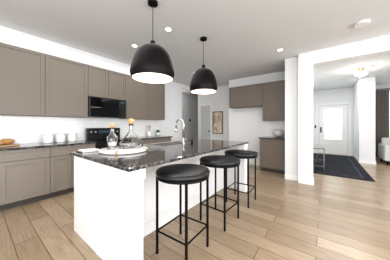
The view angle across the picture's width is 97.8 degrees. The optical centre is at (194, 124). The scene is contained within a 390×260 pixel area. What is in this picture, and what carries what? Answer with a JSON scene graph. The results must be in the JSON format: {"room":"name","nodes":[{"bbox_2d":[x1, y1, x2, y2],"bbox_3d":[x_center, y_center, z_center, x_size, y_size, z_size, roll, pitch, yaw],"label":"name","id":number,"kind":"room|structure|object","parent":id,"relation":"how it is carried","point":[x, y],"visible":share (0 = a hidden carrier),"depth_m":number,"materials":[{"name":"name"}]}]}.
{"room":"kitchen","nodes":[
{"label":"kitchen","id":0,"kind":"room"},
{"bbox_2d":[28,81,190,143],"bbox_3d":[-2.659,-0.140,3.651,0.120,2.780,9.330,0,0,37],"label":"wall","id":1,"kind":"structure","parent":0,"point":[173,102],"depth_m":5.98,"materials":[{"name":"white paint"}]},
{"bbox_2d":[0,25,51,116],"bbox_3d":[-3.016,-0.844,2.810,0.327,1.368,0.876,0,0,37],"label":"upper cabinet","id":2,"kind":"object","parent":1,"relation":"attached to","point":[40,77],"depth_m":2.82,"materials":[{"name":"brown wood"}]},
{"bbox_2d":[52,41,87,116],"bbox_3d":[-2.593,-0.844,3.363,0.327,1.368,0.748,0,0,37],"label":"upper cabinet","id":3,"kind":"object","parent":1,"relation":"attached to","point":[69,64],"depth_m":3.31,"materials":[{"name":"brown wood"}]},
{"bbox_2d":[88,53,107,97],"bbox_3d":[-2.256,-0.844,3.804,0.327,1.368,0.478,0,0,37],"label":"upper cabinet","id":4,"kind":"object","parent":1,"relation":"attached to","point":[97,65],"depth_m":3.72,"materials":[{"name":"brown wood"}]},
{"bbox_2d":[88,96,125,117],"bbox_3d":[-2.078,-0.388,3.969,0.411,0.435,0.830,0,0,37],"label":"microwave","id":5,"kind":"object","parent":4,"relation":"attached to","point":[99,107],"visible":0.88,"depth_m":3.81,"materials":[{"name":"black glass"}]},
{"bbox_2d":[108,59,127,118],"bbox_3d":[-1.966,-0.844,4.184,0.327,1.368,0.478,0,0,37],"label":"upper cabinet","id":6,"kind":"object","parent":1,"relation":"attached to","point":[117,71],"depth_m":4.09,"materials":[{"name":"brown wood"}]},
{"bbox_2d":[128,65,151,119],"bbox_3d":[-1.638,-0.844,4.613,0.327,1.368,0.718,0,0,37],"label":"upper cabinet","id":7,"kind":"object","parent":1,"relation":"attached to","point":[139,93],"depth_m":4.56,"materials":[{"name":"brown wood"}]},
{"bbox_2d":[152,83,165,119],"bbox_3d":[-1.263,-0.844,5.103,0.327,1.368,0.748,0,0,37],"label":"upper cabinet","id":8,"kind":"object","parent":1,"relation":"attached to","point":[158,90],"depth_m":5.08,"materials":[{"name":"brown wood"}]},
{"bbox_2d":[200,103,211,139],"bbox_3d":[0.441,0.185,7.108,0.595,2.130,0.070,0,0,37],"label":"door","id":9,"kind":"structure","parent":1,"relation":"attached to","point":[205,121],"depth_m":7.11,"materials":[{"name":"white wood"}]},
{"bbox_2d":[182,94,197,139],"bbox_3d":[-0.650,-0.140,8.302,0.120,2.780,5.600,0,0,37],"label":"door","id":10,"kind":"structure","parent":0,"point":[189,106],"depth_m":8.73,"materials":[{"name":"grey metal"}]},
{"bbox_2d":[0,153,389,259],"bbox_3d":[2.126,1.280,2.780,13.000,0.060,14.000,0,0,37],"label":"floor","id":11,"kind":"structure","parent":0,"point":[326,217],"depth_m":2.09,"materials":[{"name":"brown wood"}]},
{"bbox_2d":[0,151,7,210],"bbox_3d":[-3.179,0.807,2.368,0.607,0.885,0.676,0,0,37],"label":"base cabinet","id":12,"kind":"object","parent":11,"relation":"on","point":[3,154],"depth_m":2.44,"materials":[{"name":"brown wood"}]},
{"bbox_2d":[8,147,55,208],"bbox_3d":[-2.839,0.807,2.813,0.607,0.885,0.676,0,0,37],"label":"base cabinet","id":13,"kind":"object","parent":11,"relation":"on","point":[36,168],"depth_m":2.68,"materials":[{"name":"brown wood"}]},
{"bbox_2d":[0,139,91,150],"bbox_3d":[-2.959,0.350,2.631,0.638,0.030,2.425,0,0,37],"label":"countertop","id":14,"kind":"structure","parent":13,"relation":"on","point":[23,146],"depth_m":2.92,"materials":[{"name":"stone"}]},
{"bbox_2d":[0,139,19,146],"bbox_3d":[-3.041,0.276,2.653,0.266,0.117,0.400,0,0,37],"label":"board","id":15,"kind":"object","parent":14,"relation":"on","point":[6,142],"visible":1,"depth_m":2.67,"materials":[{"name":"brown wood"}]},
{"bbox_2d":[42,133,52,142],"bbox_3d":[-2.733,0.238,3.160,0.153,0.192,0.153,0,0,37],"label":"canister","id":16,"kind":"object","parent":14,"relation":"on","point":[47,137],"visible":1,"depth_m":3.11,"materials":[{"name":"white ceramic"}]},
{"bbox_2d":[56,132,64,142],"bbox_3d":[-2.617,0.238,3.311,0.153,0.192,0.153,0,0,37],"label":"canister","id":17,"kind":"object","parent":14,"relation":"on","point":[60,136],"visible":1,"depth_m":3.25,"materials":[{"name":"white ceramic"}]},
{"bbox_2d":[68,132,76,141],"bbox_3d":[-2.502,0.238,3.462,0.153,0.192,0.153,0,0,37],"label":"canister","id":18,"kind":"object","parent":14,"relation":"on","point":[72,136],"visible":1,"depth_m":3.40,"materials":[{"name":"white ceramic"}]},
{"bbox_2d":[56,147,75,195],"bbox_3d":[-2.575,0.807,3.159,0.607,0.885,0.426,0,0,37],"label":"base cabinet","id":19,"kind":"object","parent":11,"relation":"on","point":[64,161],"depth_m":3.03,"materials":[{"name":"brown wood"}]},
{"bbox_2d":[76,143,94,149],"bbox_3d":[-2.377,0.807,3.418,0.607,0.885,0.458,0,0,37],"label":"base cabinet","id":20,"kind":"object","parent":11,"relation":"on","point":[78,145],"depth_m":3.26,"materials":[{"name":"brown wood"}]},
{"bbox_2d":[86,128,122,148],"bbox_3d":[-1.950,0.650,3.874,0.616,1.160,0.755,0,0,37],"label":"range","id":21,"kind":"object","parent":11,"relation":"on","point":[98,136],"visible":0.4,"depth_m":3.83,"materials":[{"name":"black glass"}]},
{"bbox_2d":[140,139,147,143],"bbox_3d":[-1.610,0.807,4.421,0.607,0.885,0.508,0,0,37],"label":"base cabinet","id":22,"kind":"object","parent":11,"relation":"on","point":[145,141],"depth_m":4.36,"materials":[{"name":"brown wood"}]},
{"bbox_2d":[148,139,163,143],"bbox_3d":[-1.354,0.807,4.755,0.607,0.885,0.566,0,0,37],"label":"base cabinet","id":23,"kind":"object","parent":11,"relation":"on","point":[150,141],"depth_m":4.62,"materials":[{"name":"brown wood"}]},
{"bbox_2d":[137,135,171,138],"bbox_3d":[-1.337,0.350,4.752,0.638,0.030,1.375,0,0,37],"label":"countertop","id":24,"kind":"structure","parent":23,"relation":"on","point":[142,136],"depth_m":4.89,"materials":[{"name":"stone"}]},
{"bbox_2d":[74,143,247,259],"bbox_3d":[-0.232,0.800,2.619,1.226,0.900,2.456,0,0,37],"label":"kitchen island","id":25,"kind":"object","parent":11,"relation":"on","point":[114,207],"depth_m":1.71,"materials":[{"name":"white wood"}]},
{"bbox_2d":[70,139,241,170],"bbox_3d":[-0.232,0.335,2.619,1.250,0.030,2.480,0,0,37],"label":"island countertop","id":26,"kind":"structure","parent":25,"relation":"on","point":[156,154],"depth_m":1.86,"materials":[{"name":"black stone"}]},
{"bbox_2d":[76,148,99,152],"bbox_3d":[-1.295,0.307,2.076,0.180,0.022,0.215,0,0,37],"label":"magazine","id":27,"kind":"object","parent":26,"relation":"on","point":[87,150],"visible":0.9,"depth_m":2.04,"materials":[{"name":"paper"}]},
{"bbox_2d":[99,146,147,154],"bbox_3d":[-0.863,0.301,2.082,0.550,0.034,0.550,0,0,37],"label":"marble tray","id":28,"kind":"object","parent":26,"relation":"on","point":[119,151],"visible":0.69,"depth_m":1.92,"materials":[{"name":"white stone"}]},
{"bbox_2d":[107,123,117,149],"bbox_3d":[-0.973,0.131,2.003,0.121,0.310,0.121,0,0,37],"label":"decanter","id":29,"kind":"object","parent":28,"relation":"on","point":[112,140],"visible":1,"depth_m":1.96,"materials":[{"name":"clear glass"}]},
{"bbox_2d":[118,118,142,148],"bbox_3d":[-0.818,0.100,2.174,0.299,0.372,0.299,0,0,37],"label":"decanter","id":30,"kind":"object","parent":28,"relation":"on","point":[130,140],"visible":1,"depth_m":2.10,"materials":[{"name":"clear glass"}]},
{"bbox_2d":[175,119,185,144],"bbox_3d":[-0.238,0.105,2.848,0.214,0.425,0.092,0,0,37],"label":"faucet","id":31,"kind":"object","parent":26,"relation":"on","point":[183,142],"visible":1,"depth_m":2.78,"materials":[{"name":"silver metal"}]},
{"bbox_2d":[156,164,209,259],"bbox_3d":[-0.120,0.843,1.703,0.538,0.815,0.538,0,0,37],"label":"stool","id":32,"kind":"object","parent":11,"relation":"on","point":[180,175],"visible":1,"depth_m":1.61,"materials":[{"name":"black leather"}]},
{"bbox_2d":[199,155,240,231],"bbox_3d":[0.327,0.843,2.255,0.538,0.815,0.538,0,0,37],"label":"stool","id":33,"kind":"object","parent":11,"relation":"on","point":[219,161],"visible":1,"depth_m":2.15,"materials":[{"name":"black leather"}]},
{"bbox_2d":[225,150,257,208],"bbox_3d":[0.760,0.843,2.805,0.538,0.815,0.538,0,0,37],"label":"stool","id":34,"kind":"object","parent":11,"relation":"on","point":[245,154],"visible":0.98,"depth_m":2.68,"materials":[{"name":"black leather"}]},
{"bbox_2d":[259,121,284,173],"bbox_3d":[2.192,0.565,4.654,0.688,1.370,0.637,0,0,37],"label":"cabinet","id":35,"kind":"object","parent":11,"relation":"on","point":[272,152],"visible":0.71,"depth_m":4.49,"materials":[{"name":"brown wood"}]},
{"bbox_2d":[273,130,284,137],"bbox_3d":[2.261,0.231,4.603,0.299,0.206,0.299,0,0,37],"label":"bowl","id":36,"kind":"object","parent":35,"relation":"on","point":[279,133],"visible":1,"depth_m":4.50,"materials":[{"name":"grey ceramic"}]},
{"bbox_2d":[313,153,374,181],"bbox_3d":[4.577,1.243,5.614,1.310,0.012,3.760,0,0,37],"label":"rug","id":37,"kind":"object","parent":11,"relation":"on","point":[351,167],"visible":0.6,"depth_m":4.95,"materials":[{"name":"black fabric"}]},
{"bbox_2d":[313,144,324,169],"bbox_3d":[3.700,0.937,5.184,0.404,0.598,1.094,0,0,37],"label":"bench","id":38,"kind":"object","parent":37,"relation":"on","point":[316,146],"visible":0.58,"depth_m":4.82,"materials":[{"name":"metal"}]},
{"bbox_2d":[378,137,389,164],"bbox_3d":[6.551,0.840,5.357,0.940,0.820,0.870,0,0,37],"label":"armchair","id":39,"kind":"object","parent":11,"relation":"on","point":[384,149],"visible":1,"depth_m":5.51,"materials":[{"name":"fabric"}]},
{"bbox_2d":[0,0,389,96],"bbox_3d":[2.126,-1.570,2.780,13.000,0.080,14.000,0,0,37],"label":"ceiling","id":40,"kind":"structure","parent":0,"point":[247,38],"depth_m":2.75,"materials":[{"name":"white paint"}]},
{"bbox_2d":[130,0,174,83],"bbox_3d":[-0.524,-1.052,2.113,0.537,0.952,0.537,0,0,37],"label":"pendant light","id":41,"kind":"object","parent":40,"relation":"hanging from","point":[151,61],"visible":1,"depth_m":1.93,"materials":[{"name":"black metal"}]},
{"bbox_2d":[164,27,171,31],"bbox_3d":[-0.427,-1.526,2.718,0.128,0.005,0.128,0,0,28],"label":"recessed light","id":42,"kind":"object","parent":40,"relation":"in","point":[168,29],"depth_m":2.71,"materials":[{"name":"white"}]},
{"bbox_2d":[190,36,216,93],"bbox_3d":[0.150,-1.057,2.995,0.489,0.942,0.489,0,0,37],"label":"pendant light","id":43,"kind":"object","parent":40,"relation":"hanging from","point":[203,80],"visible":1,"depth_m":2.83,"materials":[{"name":"black metal"}]},
{"bbox_2d":[354,67,367,75],"bbox_3d":[4.469,-1.424,4.576,0.270,0.208,0.270,0,0,37],"label":"light","id":44,"kind":"object","parent":40,"relation":"attached to","point":[361,72],"visible":1,"depth_m":4.53,"materials":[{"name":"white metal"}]},
{"bbox_2d":[354,19,370,27],"bbox_3d":[2.500,-1.512,2.545,0.179,0.034,0.179,0,0,13],"label":"smoke detector","id":45,"kind":"object","parent":40,"relation":"in","point":[362,23],"depth_m":2.52,"materials":[{"name":"white plastic"}]},
{"bbox_2d":[198,57,297,175],"bbox_3d":[2.238,-0.140,6.918,3.930,2.780,4.890,0,0,37],"label":"wall","id":46,"kind":"structure","parent":0,"point":[245,124],"depth_m":5.28,"materials":[{"name":"white paint"}]},
{"bbox_2d":[213,111,222,133],"bbox_3d":[0.904,-0.095,6.779,0.460,0.890,0.028,0,0,37],"label":"picture frame","id":47,"kind":"object","parent":46,"relation":"attached to","point":[217,122],"visible":0.96,"depth_m":6.76,"materials":[{"name":"beige paper"}]},
{"bbox_2d":[229,86,240,107],"bbox_3d":[1.427,-0.875,5.434,0.580,0.650,0.327,0,0,37],"label":"upper cabinet","id":48,"kind":"object","parent":46,"relation":"attached to","point":[234,93],"depth_m":5.36,"materials":[{"name":"brown wood"}]},
{"bbox_2d":[241,84,260,107],"bbox_3d":[1.795,-0.875,5.152,0.579,0.650,0.327,0,0,37],"label":"upper cabinet","id":49,"kind":"object","parent":46,"relation":"attached to","point":[250,94],"depth_m":5.06,"materials":[{"name":"brown wood"}]},
{"bbox_2d":[249,161,259,165],"bbox_3d":[1.679,1.195,5.440,1.060,0.110,0.014,0,0,37],"label":"baseboard","id":50,"kind":"structure","parent":46,"relation":"attached to","point":[250,162],"depth_m":5.31,"materials":[{"name":"white wood"}]},
{"bbox_2d":[261,80,284,119],"bbox_3d":[2.268,-0.660,4.791,0.728,1.080,0.327,0,0,37],"label":"upper cabinet","id":51,"kind":"object","parent":46,"relation":"attached to","point":[269,97],"depth_m":4.68,"materials":[{"name":"brown wood"}]},
{"bbox_2d":[298,35,389,179],"bbox_3d":[5.053,-0.140,1.637,6.960,2.780,0.160,0,0,37],"label":"wall","id":52,"kind":"structure","parent":0,"point":[307,61],"depth_m":3.55,"materials":[{"name":"white paint"}]},
{"bbox_2d":[285,174,297,180],"bbox_3d":[2.197,1.195,3.861,0.278,0.110,0.014,0,0,37],"label":"baseboard","id":53,"kind":"structure","parent":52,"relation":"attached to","point":[290,177],"depth_m":3.86,"materials":[{"name":"white wood"}]},
{"bbox_2d":[298,178,313,185],"bbox_3d":[2.345,1.195,3.598,0.275,0.110,0.015,0,0,37],"label":"baseboard","id":54,"kind":"structure","parent":52,"relation":"attached to","point":[300,180],"depth_m":3.58,"materials":[{"name":"white wood"}]},
{"bbox_2d":[313,83,389,152],"bbox_3d":[8.037,-0.140,5.637,7.080,2.780,0.120,0,0,37],"label":"wall","id":55,"kind":"structure","parent":0,"point":[340,94],"depth_m":7.17,"materials":[{"name":"white paint"}]},
{"bbox_2d":[316,102,350,155],"bbox_3d":[5.877,0.155,7.248,1.150,2.190,0.095,0,0,37],"label":"door","id":56,"kind":"structure","parent":55,"relation":"attached to","point":[333,128],"depth_m":7.23,"materials":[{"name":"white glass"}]},
{"bbox_2d":[375,88,389,157],"bbox_3d":[6.927,-0.061,6.292,0.460,2.562,0.072,0,0,37],"label":"curtain","id":57,"kind":"object","parent":55,"relation":"hanging from","point":[381,113],"visible":0.67,"depth_m":6.29,"materials":[{"name":"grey fabric"}]},
{"bbox_2d":[389,90,389,137],"bbox_3d":[7.514,-0.275,5.990,1.440,2.050,0.075,0,0,37],"label":"window","id":58,"kind":"structure","parent":55,"relation":"in","point":[389,113],"depth_m":6.28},
{"bbox_2d":[353,77,375,160],"bbox_3d":[6.034,-0.140,6.105,0.390,2.780,1.530,0,0,37],"label":"wall","id":59,"kind":"structure","parent":0,"point":[360,95],"depth_m":5.54,"materials":[{"name":"white paint"}]},
{"bbox_2d":[359,160,375,164],"bbox_3d":[5.575,1.195,5.484,0.375,0.110,0.015,0,0,37],"label":"baseboard","id":60,"kind":"structure","parent":59,"relation":"attached to","point":[360,161],"depth_m":5.48,"materials":[{"name":"white wood"}]}
]}

